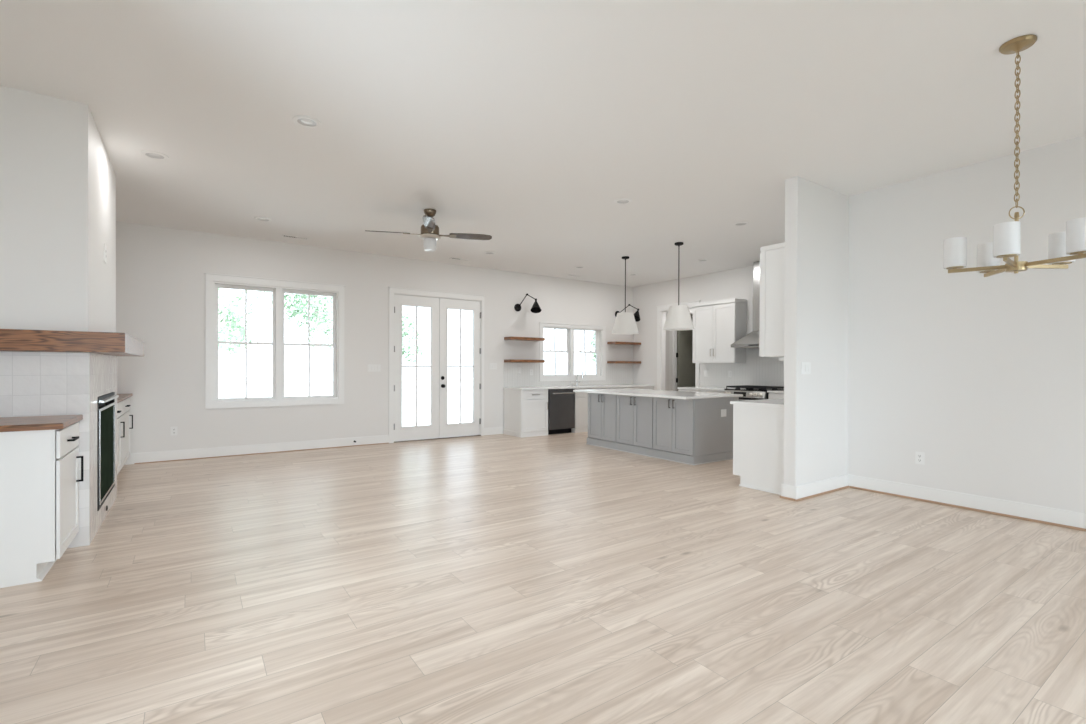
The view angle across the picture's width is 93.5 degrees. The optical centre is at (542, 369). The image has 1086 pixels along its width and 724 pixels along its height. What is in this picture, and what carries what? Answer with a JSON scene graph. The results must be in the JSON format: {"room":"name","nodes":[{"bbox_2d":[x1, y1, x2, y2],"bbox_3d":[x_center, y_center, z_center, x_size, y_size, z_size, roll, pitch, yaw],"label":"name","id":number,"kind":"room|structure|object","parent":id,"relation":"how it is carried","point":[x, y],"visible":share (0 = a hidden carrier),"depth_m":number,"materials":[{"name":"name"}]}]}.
{"room":"open-plan living room","nodes":[
{"label":"open-plan living room","id":0,"kind":"room"},
{"bbox_2d":[0,85,115,406],"bbox_3d":[-3.867,-0.310,3.995,0.657,3.050,1.570,0,0,-35],"label":"wall","id":1,"kind":"structure","parent":0,"point":[58,176],"depth_m":3.44,"materials":[{"name":"white paint"}]},
{"bbox_2d":[0,329,143,356],"bbox_3d":[-3.782,-0.192,4.058,0.863,0.139,1.775,0,0,-35],"label":"mantel shelf","id":2,"kind":"object","parent":1,"relation":"attached to","point":[106,343],"visible":0.85,"depth_m":3.41,"materials":[{"name":"brown wood"}]},
{"bbox_2d":[104,243,106,263],"bbox_3d":[-3.613,-0.955,4.215,0.008,0.150,0.115,0,0,-35],"label":"wall outlet","id":3,"kind":"object","parent":1,"relation":"attached to","point":[105,246],"visible":1,"depth_m":4.21,"materials":[{"name":"white plastic"}]},
{"bbox_2d":[116,221,692,453],"bbox_3d":[-0.804,-0.321,9.577,12.270,3.050,0.145,0,0,-35],"label":"wall","id":4,"kind":"structure","parent":0,"point":[160,276],"depth_m":7.51,"materials":[{"name":"white paint"}]},
{"bbox_2d":[171,426,176,435],"bbox_3d":[-4.849,0.810,6.708,0.072,0.115,0.008,0,0,-35],"label":"wall outlet","id":5,"kind":"object","parent":4,"relation":"attached to","point":[173,429],"visible":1,"depth_m":6.71,"materials":[{"name":"white plastic"}]},
{"bbox_2d":[134,443,386,463],"bbox_3d":[-3.842,1.196,7.382,3.240,0.012,0.012,0,0,-35],"label":"trim","id":6,"kind":"structure","parent":4,"relation":"attached to","point":[378,443],"depth_m":7.20,"materials":[{"name":"brown wood"}]},
{"bbox_2d":[204,272,345,408],"bbox_3d":[-3.856,-0.386,7.454,1.827,1.835,0.174,0,0,-35],"label":"window","id":7,"kind":"structure","parent":4,"relation":"in","point":[278,287],"depth_m":7.41,"materials":[{"name":"white paint"}]},
{"bbox_2d":[124,427,502,464],"bbox_3d":[-3.233,1.134,7.817,6.035,0.136,0.016,0,0,-35],"label":"baseboard","id":8,"kind":"structure","parent":4,"relation":"attached to","point":[313,444],"depth_m":7.24,"materials":[{"name":"white paint"}]},
{"bbox_2d":[367,364,380,371],"bbox_3d":[-2.708,-0.023,8.175,0.206,0.113,0.009,0,0,-35],"label":"light switch","id":9,"kind":"object","parent":4,"relation":"attached to","point":[370,367],"visible":1,"depth_m":8.17,"materials":[{"name":"white plastic"}]},
{"bbox_2d":[389,287,484,442],"bbox_3d":[-1.821,-0.071,8.843,1.763,2.548,0.195,0,0,-35],"label":"door","id":10,"kind":"structure","parent":4,"relation":"in","point":[439,302],"depth_m":8.80,"materials":[{"name":"white paint"}]},
{"bbox_2d":[504,337,544,340],"bbox_3d":[-0.344,-0.575,9.649,0.760,0.051,0.254,0,0,-35],"label":"floating shelf","id":11,"kind":"object","parent":4,"relation":"attached to","point":[505,338],"visible":1,"depth_m":9.52,"materials":[{"name":"brown wood"}]},
{"bbox_2d":[504,359,544,362],"bbox_3d":[-0.345,-0.156,9.650,0.760,0.051,0.254,0,0,-35],"label":"floating shelf","id":12,"kind":"object","parent":4,"relation":"attached to","point":[509,360],"visible":1,"depth_m":9.56,"materials":[{"name":"brown wood"}]},
{"bbox_2d":[514,293,540,312],"bbox_3d":[-0.270,-1.248,9.649,0.513,0.369,0.213,0,0,23],"label":"wall sconce","id":13,"kind":"object","parent":4,"relation":"attached to","point":[535,308],"visible":1,"depth_m":9.65,"materials":[{"name":"black metal"}]},
{"bbox_2d":[504,362,632,386],"bbox_3d":[0.638,0.101,10.479,3.330,0.461,0.008,0,0,-35],"label":"backsplash","id":14,"kind":"structure","parent":4,"relation":"attached to","point":[616,374],"depth_m":10.07,"materials":[{"name":"white tile"}]},
{"bbox_2d":[539,322,605,380],"bbox_3d":[0.601,-0.345,10.520,1.717,1.160,0.174,0,0,-35],"label":"window","id":15,"kind":"structure","parent":4,"relation":"in","point":[600,335],"depth_m":10.49,"materials":[{"name":"white paint"}]},
{"bbox_2d":[607,342,640,344],"bbox_3d":[1.772,-0.565,11.104,0.767,0.048,0.254,0,0,-35],"label":"floating shelf","id":16,"kind":"object","parent":4,"relation":"attached to","point":[615,343],"visible":1,"depth_m":11.02,"materials":[{"name":"brown wood"}]},
{"bbox_2d":[607,361,640,363],"bbox_3d":[1.771,-0.153,11.106,0.767,0.048,0.254,0,0,-35],"label":"floating shelf","id":17,"kind":"object","parent":4,"relation":"attached to","point":[623,362],"visible":1,"depth_m":11.00,"materials":[{"name":"brown wood"}]},
{"bbox_2d":[615,304,639,321],"bbox_3d":[1.859,-1.221,11.031,0.561,0.390,0.246,0,0,38],"label":"wall sconce","id":18,"kind":"object","parent":4,"relation":"attached to","point":[636,314],"visible":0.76,"depth_m":10.98,"materials":[{"name":"black metal"}]},
{"bbox_2d":[0,432,1085,723],"bbox_3d":[2.428,1.293,4.877,12.270,0.120,11.570,0,0,-35],"label":"floor","id":19,"kind":"structure","parent":0,"point":[561,578],"depth_m":2.69,"materials":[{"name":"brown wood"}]},
{"bbox_2d":[0,414,82,587],"bbox_3d":[-3.237,0.766,3.072,0.646,0.910,0.654,0,0,-35],"label":"base cabinet","id":20,"kind":"object","parent":19,"relation":"on","point":[39,469],"depth_m":2.94,"materials":[{"name":"white paint"}]},
{"bbox_2d":[0,351,118,547],"bbox_3d":[-3.852,0.547,4.011,0.701,1.335,1.588,0,0,-35],"label":"fireplace","id":21,"kind":"object","parent":19,"relation":"on","point":[31,383],"visible":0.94,"depth_m":3.52,"materials":[{"name":"white tile"}]},
{"bbox_2d":[117,397,132,474],"bbox_3d":[-4.885,0.774,5.468,0.646,0.862,1.976,0,0,-35],"label":"base cabinet","id":22,"kind":"object","parent":19,"relation":"on","point":[123,407],"visible":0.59,"depth_m":5.77,"materials":[{"name":"white paint"}]},
{"bbox_2d":[117,394,132,402],"bbox_3d":[-4.895,0.326,5.468,0.630,0.031,1.993,0,0,-35],"label":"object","id":23,"kind":"object","parent":22,"relation":"on","point":[121,397],"visible":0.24,"depth_m":5.83,"materials":[{"name":"brown wood"}]},
{"bbox_2d":[503,389,547,437],"bbox_3d":[-0.308,0.784,9.421,0.597,0.844,0.650,0,0,-35],"label":"base cabinet","id":24,"kind":"object","parent":19,"relation":"on","point":[525,411],"visible":0.98,"depth_m":9.21,"materials":[{"name":"white paint"}]},
{"bbox_2d":[548,389,574,434],"bbox_3d":[0.202,0.787,9.753,0.606,0.839,0.657,0,0,-35],"label":"dishwasher","id":25,"kind":"object","parent":19,"relation":"on","point":[561,402],"visible":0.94,"depth_m":9.52,"materials":[{"name":"black metal"}]},
{"bbox_2d":[571,388,611,432],"bbox_3d":[0.838,0.785,10.209,0.945,0.844,0.650,0,0,-35],"label":"base cabinet","id":26,"kind":"object","parent":19,"relation":"on","point":[581,398],"visible":0.35,"depth_m":9.80,"materials":[{"name":"white paint"}]},
{"bbox_2d":[612,387,652,389],"bbox_3d":[1.716,0.786,10.813,1.175,0.844,0.650,0,0,-35],"label":"base cabinet","id":27,"kind":"object","parent":19,"relation":"on","point":[648,388],"visible":0.06,"depth_m":10.63,"materials":[{"name":"white paint"}]},
{"bbox_2d":[503,384,654,389],"bbox_3d":[0.822,0.348,10.205,3.353,0.028,0.650,0,0,-35],"label":"countertop","id":28,"kind":"structure","parent":27,"relation":"on","point":[624,385],"depth_m":9.93,"materials":[{"name":"white stone"}]},
{"bbox_2d":[571,369,582,385],"bbox_3d":[0.677,0.159,10.265,0.224,0.348,0.219,0,0,-7],"label":"faucet","id":29,"kind":"object","parent":28,"relation":"on","point":[577,382],"visible":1,"depth_m":10.31,"materials":[{"name":"silver metal"}]},
{"bbox_2d":[586,393,738,464],"bbox_3d":[1.701,0.795,7.662,0.990,0.849,2.171,0,0,-35],"label":"kitchen island","id":30,"kind":"object","parent":19,"relation":"on","point":[686,431],"visible":0.8,"depth_m":6.97,"materials":[{"name":"grey paint"}]},
{"bbox_2d":[573,388,742,398],"bbox_3d":[1.632,0.355,7.689,1.195,0.030,2.305,0,0,-35],"label":"island countertop","id":31,"kind":"structure","parent":30,"relation":"on","point":[625,391],"depth_m":7.26,"materials":[{"name":"white stone"}]},
{"bbox_2d":[721,409,725,416],"bbox_3d":[2.435,0.588,6.874,0.115,0.100,0.009,0,0,-35],"label":"island outlet","id":32,"kind":"object","parent":30,"relation":"attached to","point":[723,411],"visible":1,"depth_m":6.86,"materials":[{"name":"white plastic"}]},
{"bbox_2d":[678,389,723,392],"bbox_3d":[3.059,0.794,9.301,0.674,0.849,1.010,0,0,-35],"label":"base cabinet","id":33,"kind":"object","parent":19,"relation":"on","point":[687,390],"visible":0.09,"depth_m":9.11,"materials":[{"name":"white paint"}]},
{"bbox_2d":[677,387,731,390],"bbox_3d":[3.067,0.353,9.307,0.655,0.030,1.039,0,0,-35],"label":"countertop","id":34,"kind":"structure","parent":33,"relation":"on","point":[689,388],"depth_m":9.16,"materials":[{"name":"white stone"}]},
{"bbox_2d":[724,385,783,400],"bbox_3d":[3.546,0.752,8.539,0.730,0.942,0.758,0,0,-35],"label":"range cooker","id":35,"kind":"object","parent":19,"relation":"on","point":[750,392],"visible":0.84,"depth_m":8.32,"materials":[{"name":"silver metal"}]},
{"bbox_2d":[724,388,783,391],"bbox_3d":[3.572,0.341,8.554,0.672,0.019,0.754,0,0,-35],"label":"cooktop","id":36,"kind":"object","parent":35,"relation":"in","point":[733,389],"depth_m":8.40,"materials":[{"name":"black metal"}]},
{"bbox_2d":[733,404,783,494],"bbox_3d":[3.316,0.804,5.992,2.743,0.857,0.653,0,0,-35],"label":"base cabinet","id":37,"kind":"object","parent":19,"relation":"on","point":[758,431],"visible":0.37,"depth_m":5.21,"materials":[{"name":"white paint"}]},
{"bbox_2d":[730,390,783,407],"bbox_3d":[3.221,0.356,6.684,3.375,0.029,1.905,0,0,-35],"label":"countertop","id":38,"kind":"structure","parent":37,"relation":"on","point":[779,402],"depth_m":5.39,"materials":[{"name":"white stone"}]},
{"bbox_2d":[768,393,783,398],"bbox_3d":[4.144,0.802,7.723,0.674,0.853,1.220,0,0,-35],"label":"base cabinet","id":39,"kind":"object","parent":19,"relation":"on","point":[770,395],"visible":0.02,"depth_m":7.95,"materials":[{"name":"white paint"}]},
{"bbox_2d":[0,0,1085,286],"bbox_3d":[2.439,-1.892,4.864,12.270,0.150,11.570,0,0,-35],"label":"ceiling","id":40,"kind":"structure","parent":0,"point":[522,124],"depth_m":3.52,"materials":[{"name":"white paint"}]},
{"bbox_2d":[141,150,168,159],"bbox_3d":[-3.320,-1.829,4.368,0.194,0.011,0.194,0,0,-35],"label":"recessed light","id":41,"kind":"object","parent":40,"relation":"in","point":[150,154],"visible":1,"depth_m":4.36,"materials":[{"name":"white plastic"}]},
{"bbox_2d":[254,217,271,221],"bbox_3d":[-3.430,-1.837,6.253,0.194,0.011,0.194,0,0,-35],"label":"recessed light","id":42,"kind":"object","parent":40,"relation":"in","point":[264,219],"visible":1,"depth_m":6.25,"materials":[{"name":"white plastic"}]},
{"bbox_2d":[281,234,308,239],"bbox_3d":[-3.458,-1.841,7.116,0.340,0.010,0.120,0,0,-35],"label":"ceiling vent","id":43,"kind":"object","parent":40,"relation":"in","point":[282,235],"visible":1,"depth_m":7.11,"materials":[{"name":"white plastic"}]},
{"bbox_2d":[292,115,320,127],"bbox_3d":[-1.739,-1.821,3.761,0.194,0.011,0.194,0,0,-35],"label":"recessed light","id":44,"kind":"object","parent":40,"relation":"in","point":[305,121],"visible":1,"depth_m":3.75,"materials":[{"name":"white plastic"}]},
{"bbox_2d":[365,209,491,251],"bbox_3d":[-1.305,-1.603,5.891,1.049,0.460,1.049,0,0,34],"label":"ceiling fan","id":45,"kind":"object","parent":40,"relation":"hanging from","point":[429,234],"visible":1,"depth_m":5.83,"materials":[{"name":"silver metal"}]},
{"bbox_2d":[449,257,469,260],"bbox_3d":[-1.387,-1.839,8.526,0.340,0.010,0.120,0,0,-35],"label":"ceiling vent","id":46,"kind":"object","parent":40,"relation":"in","point":[454,258],"visible":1,"depth_m":8.53,"materials":[{"name":"white plastic"}]},
{"bbox_2d":[483,251,494,254],"bbox_3d":[-0.844,-1.835,8.050,0.194,0.011,0.194,0,0,-35],"label":"recessed light","id":47,"kind":"object","parent":40,"relation":"in","point":[486,252],"visible":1,"depth_m":8.02,"materials":[{"name":"white plastic"}]},
{"bbox_2d":[614,198,631,203],"bbox_3d":[0.867,-1.819,5.530,0.194,0.011,0.194,0,0,-35],"label":"recessed light","id":48,"kind":"object","parent":40,"relation":"in","point":[620,200],"visible":1,"depth_m":5.51,"materials":[{"name":"white plastic"}]},
{"bbox_2d":[612,256,638,334],"bbox_3d":[1.344,-1.209,8.331,0.444,1.250,0.444,0,0,-35],"label":"pendant light","id":49,"kind":"object","parent":40,"relation":"hanging from","point":[625,323],"visible":1,"depth_m":8.20,"materials":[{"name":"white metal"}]},
{"bbox_2d":[663,242,693,330],"bbox_3d":[1.965,-1.203,7.384,0.444,1.250,0.444,0,0,-35],"label":"pendant light","id":50,"kind":"object","parent":40,"relation":"hanging from","point":[678,318],"visible":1,"depth_m":7.26,"materials":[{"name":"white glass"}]},
{"bbox_2d":[733,221,748,225],"bbox_3d":[2.473,-1.816,6.375,0.194,0.011,0.194,0,0,-35],"label":"recessed light","id":51,"kind":"object","parent":40,"relation":"in","point":[742,223],"visible":1,"depth_m":6.36,"materials":[{"name":"white plastic"}]},
{"bbox_2d":[943,34,1085,276],"bbox_3d":[2.620,-1.171,2.818,0.601,1.274,0.613,0,0,-35],"label":"chandelier","id":52,"kind":"object","parent":40,"relation":"hanging from","point":[1065,247],"visible":1,"depth_m":2.82,"materials":[{"name":"white fabric"}]},
{"bbox_2d":[665,312,668,390],"bbox_3d":[3.444,-0.312,10.970,0.110,3.050,2.375,0,0,-35],"label":"wall","id":53,"kind":"structure","parent":0,"point":[667,331],"depth_m":11.72,"materials":[{"name":"white paint"}]},
{"bbox_2d":[669,309,692,390],"bbox_3d":[3.212,-0.059,11.288,0.132,2.540,0.980,0,0,-35],"label":"trim","id":54,"kind":"structure","parent":53,"relation":"attached to","point":[672,334],"depth_m":11.60,"materials":[{"name":"white paint"}]},
{"bbox_2d":[676,317,694,390],"bbox_3d":[3.360,-0.006,11.829,0.775,2.408,0.039,0,0,-35],"label":"door","id":55,"kind":"structure","parent":53,"relation":"in","point":[685,367],"depth_m":11.76,"materials":[{"name":"grey paint"}]},
{"bbox_2d":[633,266,752,389],"bbox_3d":[3.639,-0.304,9.177,0.120,3.050,5.550,0,0,-35],"label":"wall","id":56,"kind":"structure","parent":0,"point":[733,283],"depth_m":10.58,"materials":[{"name":"white paint"}]},
{"bbox_2d":[656,300,700,389],"bbox_3d":[2.775,-0.065,10.402,0.153,2.556,1.125,0,0,-35],"label":"trim","id":57,"kind":"structure","parent":56,"relation":"attached to","point":[661,313],"depth_m":10.75,"materials":[{"name":"white paint"}]},
{"bbox_2d":[692,298,746,362],"bbox_3d":[3.207,-0.680,9.361,0.365,1.127,0.939,0,0,-35],"label":"upper cabinet","id":58,"kind":"object","parent":56,"relation":"attached to","point":[718,324],"visible":1,"depth_m":9.17,"materials":[{"name":"white paint"}]},
{"bbox_2d":[700,348,783,388],"bbox_3d":[4.104,-0.021,8.386,0.008,0.746,3.714,0,0,-35],"label":"backsplash","id":59,"kind":"structure","parent":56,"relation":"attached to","point":[758,370],"depth_m":9.05,"materials":[{"name":"white tile"}]},
{"bbox_2d":[704,370,708,376],"bbox_3d":[3.132,0.079,9.785,0.009,0.115,0.115,0,0,-35],"label":"light switch","id":60,"kind":"object","parent":59,"relation":"attached to","point":[706,373],"visible":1,"depth_m":9.78,"materials":[{"name":"white plastic"}]},
{"bbox_2d":[731,261,759,347],"bbox_3d":[3.665,-1.098,8.583,0.491,1.455,0.820,0,0,-35],"label":"range hood","id":61,"kind":"object","parent":56,"relation":"attached to","point":[751,340],"visible":0.34,"depth_m":8.62,"materials":[{"name":"silver metal"}]},
{"bbox_2d":[783,176,848,485],"bbox_3d":[3.821,-0.291,5.858,3.582,3.050,0.125,0,0,-35],"label":"wall partition","id":62,"kind":"structure","parent":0,"point":[816,215],"depth_m":4.99,"materials":[{"name":"white paint"}]},
{"bbox_2d":[759,242,784,356],"bbox_3d":[3.517,-0.687,5.946,2.966,1.120,0.363,0,0,-35],"label":"upper cabinet","id":63,"kind":"object","parent":62,"relation":"attached to","point":[772,257],"visible":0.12,"depth_m":5.11,"materials":[{"name":"white paint"}]},
{"bbox_2d":[801,362,810,373],"bbox_3d":[2.517,-0.011,4.881,0.165,0.115,0.009,0,0,-35],"label":"light switch","id":64,"kind":"object","parent":62,"relation":"attached to","point":[805,366],"visible":1,"depth_m":4.88,"materials":[{"name":"white plastic"}]},
{"bbox_2d":[781,474,847,498],"bbox_3d":[2.739,1.165,5.121,0.998,0.136,0.153,0,0,-35],"label":"baseboard","id":65,"kind":"structure","parent":62,"relation":"attached to","point":[795,492],"depth_m":4.95,"materials":[{"name":"white paint"}]},
{"bbox_2d":[780,486,848,501],"bbox_3d":[2.735,1.224,5.115,1.012,0.020,0.175,0,0,-35],"label":"trim","id":66,"kind":"structure","parent":65,"relation":"attached to","point":[841,488],"depth_m":4.93,"materials":[{"name":"brown wood"}]},
{"bbox_2d":[847,135,1085,512],"bbox_3d":[4.839,-0.276,3.085,0.120,3.050,5.600,0,0,-35],"label":"wall","id":67,"kind":"structure","parent":0,"point":[972,372],"depth_m":4.50,"materials":[{"name":"white paint"}]},
{"bbox_2d":[915,452,923,464],"bbox_3d":[3.562,0.839,4.825,0.008,0.115,0.072,0,0,-35],"label":"wall outlet","id":68,"kind":"object","parent":67,"relation":"attached to","point":[919,456],"visible":1,"depth_m":4.82,"materials":[{"name":"white plastic"}]},
{"bbox_2d":[848,474,1085,528],"bbox_3d":[4.778,1.181,3.052,0.016,0.136,5.600,0,0,-35],"label":"baseboard","id":69,"kind":"structure","parent":67,"relation":"attached to","point":[1042,513],"depth_m":4.47,"materials":[{"name":"white paint"}]},
{"bbox_2d":[849,486,1085,530],"bbox_3d":[4.746,1.238,3.072,0.014,0.020,5.470,0,0,-35],"label":"trim","id":70,"kind":"structure","parent":67,"relation":"attached to","point":[853,487],"depth_m":4.46,"materials":[{"name":"brown wood"}]},
{"label":"outside","id":71,"kind":"structure","parent":0,"visible":0},
{"bbox_2d":[226,379,471,425],"bbox_3d":[-13.993,1.722,37.981,100.000,0.150,61.575,0,0,-35],"label":"ground","id":72,"kind":"structure","parent":71,"point":[291,388],"depth_m":34.67,"materials":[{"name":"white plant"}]},
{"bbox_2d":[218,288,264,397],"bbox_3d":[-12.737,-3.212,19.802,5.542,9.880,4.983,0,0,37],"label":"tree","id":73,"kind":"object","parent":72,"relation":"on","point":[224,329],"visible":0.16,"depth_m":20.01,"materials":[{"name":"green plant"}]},
{"bbox_2d":[267,293,331,395],"bbox_3d":[-12.838,-3.904,28.014,5.776,11.199,5.765,0,0,-7],"label":"tree","id":74,"kind":"object","parent":72,"relation":"on","point":[315,316],"visible":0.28,"depth_m":27.40,"materials":[{"name":"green plant"}]},
{"bbox_2d":[402,309,425,363],"bbox_3d":[-8.046,-3.115,27.392,5.210,9.661,5.063,0,0,-35],"label":"tree","id":75,"kind":"object","parent":72,"relation":"on","point":[404,333],"visible":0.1,"depth_m":28.27,"materials":[{"name":"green plant"}]},
{"bbox_2d":[590,332,595,365],"bbox_3d":[3.410,-0.763,22.497,3.007,5.082,3.259,0,0,-35],"label":"tree","id":76,"kind":"object","parent":72,"relation":"on","point":[592,343],"visible":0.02,"depth_m":22.43,"materials":[{"name":"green plant"}]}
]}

